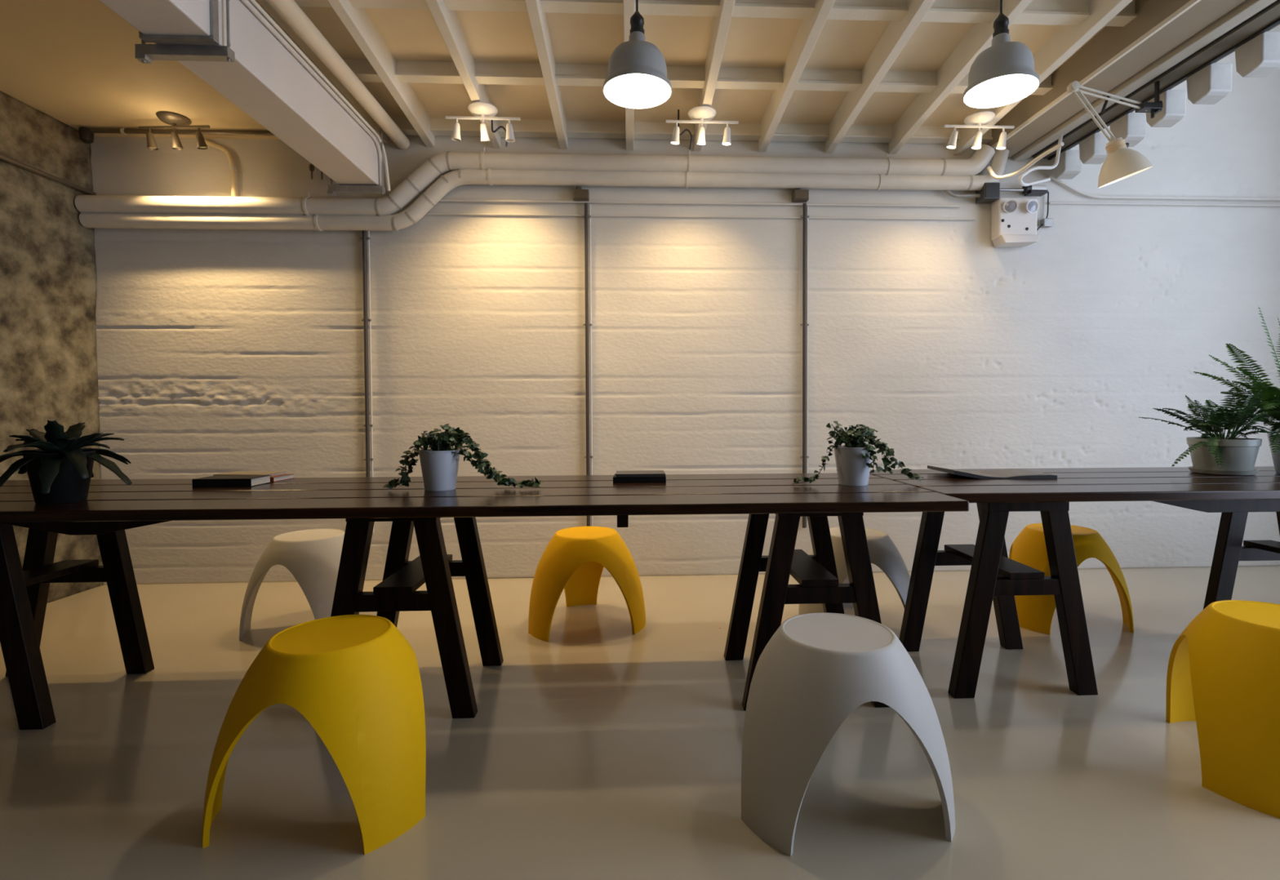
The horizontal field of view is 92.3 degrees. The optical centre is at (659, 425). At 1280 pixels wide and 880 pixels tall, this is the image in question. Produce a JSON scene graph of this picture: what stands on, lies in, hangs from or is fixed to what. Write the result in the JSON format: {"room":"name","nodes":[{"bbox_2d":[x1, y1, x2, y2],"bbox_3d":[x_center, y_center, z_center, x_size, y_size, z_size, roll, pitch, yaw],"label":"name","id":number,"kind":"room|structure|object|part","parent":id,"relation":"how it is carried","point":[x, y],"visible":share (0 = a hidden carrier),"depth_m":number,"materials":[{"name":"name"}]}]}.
{"room":"coworking space","nodes":[
{"label":"coworking space","id":0,"kind":"room"},
{"bbox_2d":[0,90,103,603],"bbox_3d":[-3.277,-0.281,-0.029,0.162,2.690,7.450,0,1,-3],"label":"wall","id":1,"kind":"structure","parent":0,"point":[48,276],"depth_m":3.37,"materials":[{"name":"brown concrete"}]},
{"bbox_2d":[0,154,96,195],"bbox_3d":[-3.184,-1.277,-0.015,0.024,0.024,7.320,0,1,-3],"label":"conduit","id":2,"kind":"object","parent":1,"relation":"attached to","point":[6,158],"visible":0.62,"depth_m":3.33,"materials":[{"name":"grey metal"}]},
{"bbox_2d":[0,0,1137,155],"bbox_3d":[-0.376,-1.959,0.060,5.845,0.707,7.450,0,1,-3],"label":"ceiling","id":3,"kind":"structure","parent":0,"point":[895,73],"depth_m":3.07,"materials":[{"name":"white paint"}]},
{"bbox_2d":[78,126,93,144],"bbox_3d":[-3.305,-1.666,3.545,0.068,0.080,0.068,0,1,-3],"label":"ceiling fitting","id":4,"kind":"object","parent":3,"relation":"attached to","point":[85,135],"visible":0.98,"depth_m":3.52,"materials":[{"name":"grey metal"}]},
{"bbox_2d":[138,111,209,150],"bbox_3d":[-2.709,-1.630,3.433,0.400,0.171,0.156,0,1,1],"label":"track light","id":5,"kind":"object","parent":3,"relation":"attached to","point":[176,121],"visible":1,"depth_m":3.42,"materials":[{"name":"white metal"}]},
{"bbox_2d":[89,127,275,136],"bbox_3d":[-2.634,-1.714,3.574,1.325,0.061,0.036,0,1,-3],"label":"conduit","id":6,"kind":"object","parent":3,"relation":"attached to","point":[122,131],"visible":0.78,"depth_m":3.56,"materials":[{"name":"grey metal"}]},
{"bbox_2d":[99,0,385,195],"bbox_3d":[-1.575,-1.428,-0.056,0.318,0.410,7.300,0,1,-3],"label":"air duct","id":7,"kind":"object","parent":3,"relation":"hanging from","point":[222,42],"visible":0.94,"depth_m":2.46,"materials":[{"name":"white metal"}]},
{"bbox_2d":[240,0,382,185],"bbox_3d":[-1.433,-1.400,-0.072,0.020,0.255,7.215,0,1,-3],"label":"conduit","id":8,"kind":"object","parent":7,"relation":"attached to","point":[246,2],"visible":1,"depth_m":2.77,"materials":[{"name":"white metal"}]},
{"bbox_2d":[248,0,391,191],"bbox_3d":[-1.423,-1.415,-0.047,0.042,0.285,7.264,0,1,-3],"label":"conduit","id":9,"kind":"object","parent":7,"relation":"attached to","point":[254,2],"visible":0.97,"depth_m":2.86,"materials":[{"name":"white metal"}]},
{"bbox_2d":[308,163,314,179],"bbox_3d":[-2.083,-1.599,3.682,0.032,0.250,0.030,0,1,-3],"label":"rod","id":10,"kind":"object","parent":3,"relation":"hanging from","point":[311,166],"visible":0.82,"depth_m":3.68,"materials":[{"name":"brown metal"}]},
{"bbox_2d":[248,0,387,142],"bbox_3d":[-1.514,-1.966,0.008,0.055,0.682,7.450,0,1,-3],"label":"trim","id":11,"kind":"structure","parent":3,"relation":"attached to","point":[265,5],"depth_m":2.90,"materials":[{"name":"white paint"}]},
{"bbox_2d":[267,0,409,149],"bbox_3d":[-1.386,-1.617,0.023,0.080,0.080,7.410,0,1,-3],"label":"pipe","id":12,"kind":"object","parent":3,"relation":"attached to","point":[289,10],"visible":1,"depth_m":2.84,"materials":[{"name":"white metal"}]},
{"bbox_2d":[444,101,520,142],"bbox_3d":[-0.952,-1.624,3.321,0.400,0.171,0.156,0,1,-3],"label":"track light","id":13,"kind":"object","parent":3,"relation":"attached to","point":[482,111],"visible":1,"depth_m":3.31,"materials":[{"name":"white metal"}]},
{"bbox_2d":[491,120,507,146],"bbox_3d":[-0.900,-1.683,3.462,0.095,0.202,0.029,-1,2,-33],"label":"cable","id":14,"kind":"object","parent":3,"relation":"hanging from","point":[500,126],"visible":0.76,"depth_m":3.46,"materials":[{"name":"black rubber"}]},
{"bbox_2d":[602,0,671,108],"bbox_3d":[-0.083,-1.507,2.322,0.262,0.492,0.262,0,1,-3],"label":"pendant lamp","id":15,"kind":"object","parent":3,"relation":"hanging from","point":[637,77],"visible":1,"depth_m":2.30,"materials":[{"name":"grey metal"}]},
{"bbox_3d":[-0.084,-1.652,2.318,0.008,0.202,0.008,0,1,-3],"label":"cord","id":16,"kind":"part","parent":15,"relation":"part of","materials":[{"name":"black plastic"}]},
{"bbox_3d":[-0.083,-1.342,2.326,0.092,0.138,0.092,0,1,-3],"label":"bulb","id":17,"kind":"part","parent":15,"relation":"part of","materials":[{"name":"white glass"}]},
{"bbox_2d":[677,109,692,149],"bbox_3d":[0.147,-1.688,3.509,0.095,0.202,0.029,-1,2,-33],"label":"cable","id":18,"kind":"object","parent":3,"relation":"hanging from","point":[685,130],"visible":0.89,"depth_m":3.50,"materials":[{"name":"black rubber"}]},
{"bbox_2d":[665,105,737,145],"bbox_3d":[0.235,-1.631,3.375,0.400,0.171,0.156,0,1,-3],"label":"track light","id":19,"kind":"object","parent":3,"relation":"attached to","point":[701,114],"visible":1,"depth_m":3.37,"materials":[{"name":"white metal"}]},
{"bbox_2d":[943,111,1014,149],"bbox_3d":[1.794,-1.638,3.444,0.400,0.171,0.156,0,1,-3],"label":"track light","id":20,"kind":"object","parent":3,"relation":"attached to","point":[975,120],"visible":1,"depth_m":3.44,"materials":[{"name":"white metal"}]},
{"bbox_2d":[962,0,1039,108],"bbox_3d":[1.326,-1.527,2.385,0.262,0.465,0.262,0,1,-3],"label":"pendant lamp","id":21,"kind":"object","parent":3,"relation":"hanging from","point":[1003,73],"visible":1,"depth_m":2.36,"materials":[{"name":"grey metal"}]},
{"bbox_3d":[1.327,-1.376,2.389,0.092,0.138,0.092,0,1,-3],"label":"bulb","id":22,"kind":"part","parent":21,"relation":"part of","materials":[{"name":"white glass"}]},
{"bbox_3d":[1.327,-1.402,2.388,0.262,0.214,0.262,0,1,-3],"label":"lamp shade","id":23,"kind":"part","parent":21,"relation":"part of","materials":[{"name":"grey metal"}]},
{"bbox_3d":[1.326,-1.672,2.381,0.008,0.175,0.008,0,1,-3],"label":"cord","id":24,"kind":"part","parent":21,"relation":"part of","materials":[{"name":"black plastic"}]},
{"bbox_2d":[986,0,1279,160],"bbox_3d":[2.454,-1.725,0.188,0.462,0.280,7.440,0,1,-3],"label":"ceiling beam","id":25,"kind":"structure","parent":3,"relation":"attached to","point":[1168,42],"depth_m":2.89,"materials":[{"name":"beige"}]},
{"bbox_2d":[1017,134,1062,186],"bbox_3d":[2.215,-1.544,3.591,0.256,0.282,0.070,0,1,-3],"label":"conduit","id":26,"kind":"object","parent":25,"relation":"hanging from","point":[1060,138],"visible":0.98,"depth_m":3.56,"materials":[{"name":"white plastic"}]},
{"bbox_2d":[986,142,1064,179],"bbox_3d":[2.055,-1.462,3.449,0.079,0.098,0.413,-1,2,-33],"label":"conduit","id":27,"kind":"object","parent":26,"relation":"attached to","point":[989,169],"visible":1,"depth_m":3.47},
{"bbox_2d":[1051,149,1081,179],"bbox_3d":[2.547,-1.621,3.843,0.110,0.151,0.124,0,1,-3],"label":"block","id":28,"kind":"object","parent":25,"relation":"hanging from","point":[1069,165],"visible":0.88,"depth_m":3.79,"materials":[{"name":"white paint"}]},
{"bbox_2d":[1079,132,1110,164],"bbox_3d":[2.558,-1.615,3.607,0.110,0.151,0.124,0,1,-3],"label":"block","id":29,"kind":"object","parent":25,"relation":"hanging from","point":[1092,150],"visible":0.79,"depth_m":3.56,"materials":[{"name":"white paint"}]},
{"bbox_2d":[1066,80,1162,188],"bbox_3d":[2.199,-1.424,2.981,0.494,0.516,0.224,0,1,-3],"label":"lamp","id":30,"kind":"object","parent":25,"relation":"attached to","point":[1122,162],"visible":1,"depth_m":2.95,"materials":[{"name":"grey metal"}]},
{"bbox_3d":[2.081,-1.487,2.955,0.240,0.251,0.011,0,1,-10],"label":"arm","id":31,"kind":"part","parent":30,"relation":"part of","materials":[{"name":"white metal"}]},
{"bbox_3d":[2.101,-1.497,2.956,0.240,0.251,0.011,0,1,-10],"label":"arm","id":32,"kind":"part","parent":30,"relation":"part of","materials":[{"name":"white metal"}]},
{"bbox_3d":[2.180,-1.593,2.967,0.414,0.076,0.011,0,1,-10],"label":"arm","id":33,"kind":"part","parent":30,"relation":"part of","materials":[{"name":"white metal"}]},
{"bbox_3d":[2.180,-1.571,2.968,0.414,0.076,0.011,0,1,-10],"label":"arm","id":34,"kind":"part","parent":30,"relation":"part of","materials":[{"name":"white metal"}]},
{"bbox_3d":[2.266,-1.278,2.987,0.212,0.223,0.224,0,1,-3],"label":"lamp shade","id":35,"kind":"part","parent":30,"relation":"part of","materials":[{"name":"white metal"}]},
{"bbox_2d":[1109,112,1146,146],"bbox_3d":[2.569,-1.610,3.370,0.110,0.151,0.124,0,1,-3],"label":"block","id":36,"kind":"object","parent":25,"relation":"hanging from","point":[1131,127],"visible":0.8,"depth_m":3.31,"materials":[{"name":"white paint"}]},
{"bbox_2d":[1146,89,1186,127],"bbox_3d":[2.579,-1.604,3.133,0.110,0.151,0.124,0,1,-3],"label":"block","id":37,"kind":"object","parent":25,"relation":"hanging from","point":[1173,111],"visible":0.91,"depth_m":3.07,"materials":[{"name":"white paint"}]},
{"bbox_2d":[1186,62,1231,104],"bbox_3d":[2.590,-1.598,2.897,0.110,0.151,0.124,0,1,-3],"label":"block","id":38,"kind":"object","parent":25,"relation":"hanging from","point":[1212,83],"visible":1,"depth_m":2.85,"materials":[{"name":"white paint"}]},
{"bbox_2d":[1235,31,1279,77],"bbox_3d":[2.600,-1.592,2.660,0.110,0.151,0.124,0,1,-3],"label":"block","id":39,"kind":"object","parent":25,"relation":"hanging from","point":[1259,57],"visible":1,"depth_m":2.62,"materials":[{"name":"white paint"}]},
{"bbox_2d":[0,565,1279,879],"bbox_3d":[0.760,1.093,0.186,8.375,0.100,7.850,0,1,-3],"label":"floor","id":40,"kind":"structure","parent":0,"point":[598,749],"depth_m":1.83,"materials":[{"name":"grey concrete"}]},
{"bbox_2d":[239,528,344,640],"bbox_3d":[-1.670,0.758,2.972,0.511,0.450,0.568,1,2,37],"label":"stool","id":41,"kind":"object","parent":40,"relation":"on","point":[313,556],"visible":0.71,"depth_m":2.82,"materials":[{"name":"grey plastic"}]},
{"bbox_3d":[-1.700,0.541,2.989,0.285,0.013,0.285,1,2,37],"label":"seat","id":42,"kind":"part","parent":41,"relation":"part of","materials":[{"name":"grey plastic"}]},
{"bbox_2d":[201,614,426,854],"bbox_3d":[-0.856,0.787,1.651,0.511,0.450,0.568,1,2,33],"label":"stool","id":43,"kind":"object","parent":40,"relation":"on","point":[356,679],"visible":1,"depth_m":1.52,"materials":[{"name":"yellow plastic"}]},
{"bbox_3d":[-0.886,0.571,1.666,0.285,0.013,0.285,1,2,33],"label":"seat","id":44,"kind":"part","parent":43,"relation":"part of","materials":[{"name":"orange plastic"}]},
{"bbox_2d":[0,472,968,729],"bbox_3d":[-0.964,0.619,2.320,3.875,0.755,0.880,0,1,-3],"label":"trestle table","id":45,"kind":"object","parent":40,"relation":"on","point":[112,507],"visible":0.93,"depth_m":2.13,"materials":[{"name":"brown wood"}]},
{"bbox_3d":[-2.143,0.647,2.043,0.205,0.721,0.048,0,1,-3],"label":"leg","id":46,"kind":"part","parent":45,"relation":"part of","materials":[{"name":"black wood"}]},
{"bbox_3d":[-2.496,0.638,2.457,0.205,0.721,0.048,0,1,-3],"label":"leg","id":47,"kind":"part","parent":45,"relation":"part of","materials":[{"name":"black wood"}]},
{"bbox_2d":[22,449,95,504],"bbox_3d":[-1.966,0.170,2.019,0.171,0.165,0.171,0,1,-3],"label":"pot","id":48,"kind":"object","parent":45,"relation":"on","point":[67,486],"depth_m":1.97,"materials":[{"name":"black ceramic"}]},
{"bbox_2d":[0,419,132,504],"bbox_3d":[-1.957,0.118,1.994,0.370,0.270,0.397,-1,2,-41],"label":"potted plant","id":49,"kind":"object","parent":45,"relation":"on","point":[60,471],"visible":1,"depth_m":1.97,"materials":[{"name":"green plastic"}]},
{"bbox_3d":[-2.163,0.637,2.472,0.205,0.721,0.048,0,1,-3],"label":"leg","id":50,"kind":"part","parent":45,"relation":"part of","materials":[{"name":"black wood"}]},
{"bbox_2d":[191,475,270,487],"bbox_3d":[-1.708,0.224,2.462,0.220,0.032,0.140,0,1,-4],"label":"book","id":51,"kind":"object","parent":45,"relation":"on","point":[217,481],"visible":1,"depth_m":2.40,"materials":[{"name":"black paper"}]},
{"bbox_2d":[270,473,294,481],"bbox_3d":[-1.729,0.226,2.631,0.250,0.020,0.140,0,1,1],"label":"magazine","id":52,"kind":"object","parent":45,"relation":"on","point":[288,476],"visible":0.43,"depth_m":2.62,"materials":[{"name":"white paper"}]},
{"bbox_2d":[213,471,286,475],"bbox_3d":[-1.749,0.211,2.630,0.230,0.010,0.130,0,1,5],"label":"magazine","id":53,"kind":"object","parent":52,"relation":"on","point":[237,473],"visible":0.66,"depth_m":2.63,"materials":[{"name":"brown paper"}]},
{"bbox_3d":[-1.068,0.642,2.091,0.205,0.721,0.048,0,1,-3],"label":"leg","id":54,"kind":"part","parent":45,"relation":"part of","materials":[{"name":"black wood"}]},
{"bbox_3d":[-1.088,0.631,2.520,0.205,0.721,0.048,0,1,-3],"label":"leg","id":55,"kind":"part","parent":45,"relation":"part of","materials":[{"name":"black wood"}]},
{"bbox_2d":[417,448,460,491],"bbox_3d":[-0.820,0.167,2.300,0.152,0.148,0.152,0,1,-3],"label":"pot","id":56,"kind":"object","parent":45,"relation":"on","point":[439,466],"depth_m":2.25,"materials":[{"name":"grey ceramic"}]},
{"bbox_3d":[-0.735,0.640,2.106,0.205,0.721,0.048,0,1,-3],"label":"leg","id":57,"kind":"part","parent":45,"relation":"part of","materials":[{"name":"black wood"}]},
{"bbox_2d":[382,423,543,491],"bbox_3d":[-0.727,0.117,2.306,0.578,0.246,0.178,0,1,-10],"label":"ivy","id":58,"kind":"object","parent":45,"relation":"on","point":[439,464],"visible":1,"depth_m":2.27,"materials":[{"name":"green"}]},
{"bbox_3d":[-0.754,0.629,2.535,0.205,0.721,0.048,0,1,-3],"label":"leg","id":59,"kind":"part","parent":45,"relation":"part of","materials":[{"name":"black wood"}]},
{"bbox_2d":[613,473,666,482],"bbox_3d":[-0.081,0.220,2.562,0.215,0.022,0.150,0,1,-1],"label":"book","id":60,"kind":"object","parent":45,"relation":"on","point":[615,479],"visible":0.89,"depth_m":2.49,"materials":[{"name":"black paper"}]},
{"bbox_2d":[616,470,665,476],"bbox_3d":[-0.079,0.203,2.561,0.200,0.012,0.140,0,1,-4],"label":"notebook","id":61,"kind":"object","parent":60,"relation":"on","point":[634,473],"visible":1,"depth_m":2.50,"materials":[{"name":"grey paper"}]},
{"bbox_3d":[0.376,0.624,2.586,0.205,0.721,0.048,0,1,-3],"label":"leg","id":62,"kind":"part","parent":45,"relation":"part of","materials":[{"name":"black wood"}]},
{"bbox_3d":[0.395,0.634,2.156,0.205,0.721,0.048,0,1,-3],"label":"leg","id":63,"kind":"part","parent":45,"relation":"part of","materials":[{"name":"black wood"}]},
{"bbox_3d":[0.710,0.622,2.601,0.205,0.721,0.048,0,1,-3],"label":"leg","id":64,"kind":"part","parent":45,"relation":"part of","materials":[{"name":"black wood"}]},
{"bbox_2d":[833,445,871,485],"bbox_3d":[0.758,0.158,2.401,0.152,0.148,0.152,0,1,-3],"label":"pot","id":65,"kind":"object","parent":45,"relation":"on","point":[852,467],"depth_m":2.35,"materials":[{"name":"grey ceramic"}]},
{"bbox_2d":[791,420,923,485],"bbox_3d":[0.779,0.108,2.396,0.526,0.248,0.195,0,1,-3],"label":"ivy","id":66,"kind":"object","parent":45,"relation":"on","point":[853,460],"visible":1,"depth_m":2.37,"materials":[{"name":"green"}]},
{"bbox_3d":[0.729,0.632,2.171,0.205,0.721,0.048,0,1,-3],"label":"leg","id":67,"kind":"part","parent":45,"relation":"part of","materials":[{"name":"black wood"}]},
{"bbox_2d":[528,526,645,641],"bbox_3d":[-0.324,0.751,3.019,0.511,0.450,0.568,0,2,17],"label":"stool","id":68,"kind":"object","parent":40,"relation":"on","point":[574,561],"visible":1,"depth_m":2.88,"materials":[{"name":"yellow plastic"}]},
{"bbox_3d":[-0.359,0.535,3.024,0.285,0.013,0.285,0,2,17],"label":"seat","id":69,"kind":"part","parent":68,"relation":"part of","materials":[{"name":"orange plastic"}]},
{"bbox_2d":[741,613,955,856],"bbox_3d":[0.516,0.782,1.656,0.511,0.450,0.568,0,2,23],"label":"stool","id":70,"kind":"object","parent":40,"relation":"on","point":[815,669],"visible":1,"depth_m":1.51,"materials":[{"name":"grey plastic"}]},
{"bbox_3d":[0.482,0.565,1.665,0.285,0.013,0.285,0,2,23],"label":"seat","id":71,"kind":"part","parent":70,"relation":"part of","materials":[{"name":"grey plastic"}]},
{"bbox_2d":[798,527,910,615],"bbox_3d":[0.982,0.747,2.968,0.511,0.450,0.568,1,2,32],"label":"stool","id":72,"kind":"object","parent":40,"relation":"on","point":[884,553],"visible":0.45,"depth_m":2.82,"materials":[{"name":"grey plastic"}]},
{"bbox_3d":[0.951,0.530,2.982,0.285,0.013,0.285,1,2,32],"label":"seat","id":73,"kind":"part","parent":72,"relation":"part of","materials":[{"name":"grey plastic"}]},
{"bbox_2d":[1008,523,1133,634],"bbox_3d":[2.032,0.741,3.046,0.511,0.450,0.568,1,2,27],"label":"stool","id":74,"kind":"object","parent":40,"relation":"on","point":[1034,612],"visible":0.68,"depth_m":2.91,"materials":[{"name":"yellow plastic"}]},
{"bbox_3d":[2.000,0.524,3.057,0.285,0.013,0.285,1,2,27],"label":"seat","id":75,"kind":"part","parent":74,"relation":"part of","materials":[{"name":"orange plastic"}]},
{"bbox_2d":[869,466,1279,698],"bbox_3d":[2.755,0.596,2.639,3.565,0.755,0.845,0,1,-3],"label":"trestle table","id":76,"kind":"object","parent":40,"relation":"on","point":[997,578],"visible":0.86,"depth_m":2.26,"materials":[{"name":"brown wood"}]},
{"bbox_3d":[1.148,0.618,2.670,0.205,0.721,0.048,0,1,-3],"label":"leg","id":77,"kind":"part","parent":76,"relation":"part of","materials":[{"name":"black wood"}]},
{"bbox_3d":[1.167,0.629,2.241,0.205,0.721,0.048,0,1,-3],"label":"leg","id":78,"kind":"part","parent":76,"relation":"part of","materials":[{"name":"black wood"}]},
{"bbox_2d":[927,465,1057,479],"bbox_3d":[1.447,0.204,2.695,0.430,0.035,0.260,0,1,0],"label":"open magazine","id":79,"kind":"object","parent":76,"relation":"on","point":[993,473],"visible":1,"depth_m":2.61,"materials":[{"name":"grey paper"}]},
{"bbox_3d":[1.482,0.617,2.685,0.205,0.721,0.048,0,1,-3],"label":"leg","id":80,"kind":"part","parent":76,"relation":"part of","materials":[{"name":"black wood"}]},
{"bbox_3d":[1.501,0.627,2.256,0.205,0.721,0.048,0,1,-3],"label":"leg","id":81,"kind":"part","parent":76,"relation":"part of","materials":[{"name":"black wood"}]},
{"bbox_2d":[1137,386,1279,475],"bbox_3d":[2.411,0.023,2.732,0.558,0.389,0.375,0,1,-5],"label":"potted fern","id":82,"kind":"object","parent":76,"relation":"on","point":[1215,454],"visible":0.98,"depth_m":2.67,"materials":[{"name":"green plant"}]},
{"bbox_2d":[1186,436,1262,471],"bbox_3d":[2.513,0.132,2.740,0.249,0.145,0.249,0,1,-3],"label":"pot","id":83,"kind":"object","parent":82,"relation":"on","point":[1233,453],"depth_m":2.65,"materials":[{"name":"grey ceramic"}]},
{"bbox_3d":[2.517,0.611,2.732,0.205,0.721,0.048,0,1,-3],"label":"leg","id":84,"kind":"part","parent":76,"relation":"part of","materials":[{"name":"black wood"}]},
{"bbox_2d":[1193,306,1279,473],"bbox_3d":[2.755,-0.220,2.658,0.697,0.875,0.549,0,1,0],"label":"potted fern","id":85,"kind":"object","parent":76,"relation":"on","point":[1269,393],"visible":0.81,"depth_m":2.67,"materials":[{"name":"green plant"}]},
{"bbox_2d":[1266,433,1279,473],"bbox_3d":[2.828,0.129,2.693,0.236,0.175,0.236,0,1,-3],"label":"pot","id":86,"kind":"object","parent":85,"relation":"on","point":[1276,458],"depth_m":2.72,"materials":[{"name":"grey ceramic"}]},
{"bbox_3d":[2.850,0.610,2.747,0.205,0.721,0.048,0,1,-3],"label":"leg","id":87,"kind":"part","parent":76,"relation":"part of","materials":[{"name":"black wood"}]},
{"bbox_2d":[1165,600,1279,818],"bbox_3d":[1.817,0.774,1.757,0.511,0.450,0.568,1,2,28],"label":"stool","id":88,"kind":"object","parent":40,"relation":"on","point":[1223,676],"visible":1,"depth_m":1.68,"materials":[{"name":"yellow plastic"}]},
{"bbox_3d":[1.785,0.557,1.768,0.285,0.013,0.285,1,2,28],"label":"seat","id":89,"kind":"part","parent":88,"relation":"part of","materials":[{"name":"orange plastic"}]},
{"bbox_2d":[90,24,1279,585],"bbox_3d":[0.582,-1.151,3.924,7.975,4.200,0.158,0,1,-3],"label":"wall","id":90,"kind":"structure","parent":0,"point":[219,351],"depth_m":3.85,"materials":[{"name":"white brick"}]},
{"bbox_2d":[204,138,237,196],"bbox_3d":[-2.627,-1.536,3.669,0.200,0.348,0.038,0,1,-3],"label":"conduit","id":91,"kind":"object","parent":90,"relation":"attached to","point":[233,168],"visible":0.97,"depth_m":3.66,"materials":[{"name":"paint"}]},
{"bbox_2d":[360,230,374,533],"bbox_3d":[-1.778,-0.272,3.744,0.059,1.872,0.030,0,1,-3],"label":"conduit","id":92,"kind":"object","parent":90,"relation":"attached to","point":[364,237],"visible":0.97,"depth_m":3.73,"materials":[{"name":"grey metal"}]},
{"bbox_2d":[74,143,995,216],"bbox_3d":[-0.647,-1.481,3.697,5.444,0.477,0.130,0,1,-3],"label":"insulated pipe","id":93,"kind":"object","parent":90,"relation":"attached to","point":[436,166],"visible":0.96,"depth_m":3.65,"materials":[{"name":"beige"}]},
{"bbox_2d":[79,148,1008,231],"bbox_3d":[-0.597,-1.433,3.719,5.545,0.533,0.113,0,1,-3],"label":"insulated pipe","id":94,"kind":"object","parent":90,"relation":"attached to","point":[410,216],"visible":0.88,"depth_m":3.69,"materials":[{"name":"beige"}]},
{"bbox_2d":[573,186,593,526],"bbox_3d":[-0.466,-0.401,3.787,0.110,2.117,0.062,0,1,-3],"label":"conduit","id":95,"kind":"object","parent":90,"relation":"attached to","point":[580,194],"visible":0.98,"depth_m":3.79,"materials":[{"name":"grey metal"}]},
{"bbox_2d":[439,199,960,207],"bbox_3d":[0.239,-1.376,3.812,3.331,0.014,0.014,0,1,-3],"label":"conduit","id":96,"kind":"object","parent":90,"relation":"attached to","point":[441,200],"visible":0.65,"depth_m":3.81,"materials":[{"name":"white metal"}]},
{"bbox_2d":[425,213,975,220],"bbox_3d":[0.287,-1.296,3.823,3.433,0.012,0.012,0,1,-3],"label":"conduit","id":97,"kind":"object","parent":90,"relation":"attached to","point":[461,214],"visible":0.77,"depth_m":3.82,"materials":[{"name":"white metal"}]},
{"bbox_2d":[791,188,809,528],"bbox_3d":[0.890,-0.416,3.848,0.110,2.132,0.062,0,1,-3],"label":"conduit","id":98,"kind":"object","parent":90,"relation":"attached to","point":[798,195],"visible":0.92,"depth_m":3.85,"materials":[{"name":"grey metal"}]},
{"bbox_2d":[944,182,1023,204],"bbox_3d":[2.031,-1.452,3.847,0.508,0.100,0.106,0,1,-3],"label":"junction box","id":99,"kind":"object","parent":90,"relation":"attached to","point":[989,193],"visible":0.98,"depth_m":3.84,"materials":[{"name":"grey"}]},
{"bbox_3d":[2.060,-1.451,3.799,0.085,0.085,0.008,0,1,-3],"label":"lid","id":100,"kind":"part","parent":99,"relation":"part of","materials":[{"name":"grey"}]},
{"bbox_2d":[991,197,1039,247],"bbox_3d":[2.236,-1.272,3.845,0.253,0.290,0.138,0,1,-3],"label":"emergency light","id":101,"kind":"object","parent":90,"relation":"attached to","point":[1013,220],"visible":1,"depth_m":3.82,"materials":[{"name":"grey paint"}]},
{"bbox_2d":[1022,185,1048,196],"bbox_3d":[2.367,-1.485,3.874,0.130,0.064,0.070,0,1,-3],"label":"bracket","id":102,"kind":"object","parent":90,"relation":"attached to","point":[1031,190],"visible":0.91,"depth_m":3.85,"materials":[{"name":"grey metal"}]},
{"bbox_3d":[2.377,-1.462,3.875,0.110,0.018,0.070,0,1,-3],"label":"bracket plate","id":103,"kind":"part","parent":102,"relation":"part of","materials":[{"name":"grey metal"}]},
{"bbox_2d":[1036,191,1048,231],"bbox_3d":[2.409,-1.341,3.904,0.143,0.283,0.011,0,1,-7],"label":"cable","id":104,"kind":"object","parent":90,"relation":"attached to","point":[1040,226],"visible":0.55,"depth_m":3.91,"materials":[{"name":"grey rubber"}]},
{"bbox_2d":[1040,217,1053,227],"bbox_3d":[2.468,-1.286,3.914,0.060,0.050,0.040,0,1,-3],"label":"outlet box","id":105,"kind":"object","parent":90,"relation":"attached to","point":[1046,222],"visible":1,"depth_m":3.90,"materials":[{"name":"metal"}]},
{"bbox_2d":[1048,174,1279,200],"bbox_3d":[3.473,-1.523,3.953,1.991,0.147,0.018,0,1,-3],"label":"conduit","id":106,"kind":"object","parent":90,"relation":"attached to","point":[1051,176],"visible":1,"depth_m":3.94,"materials":[{"name":"white painted metal"}]},
{"bbox_2d":[1048,202,1279,206],"bbox_3d":[3.478,-1.421,3.962,1.982,0.012,0.012,0,1,-3],"label":"conduit","id":107,"kind":"object","parent":90,"relation":"attached to","point":[1099,203],"visible":1,"depth_m":3.95,"materials":[{"name":"white metal"}]}
]}

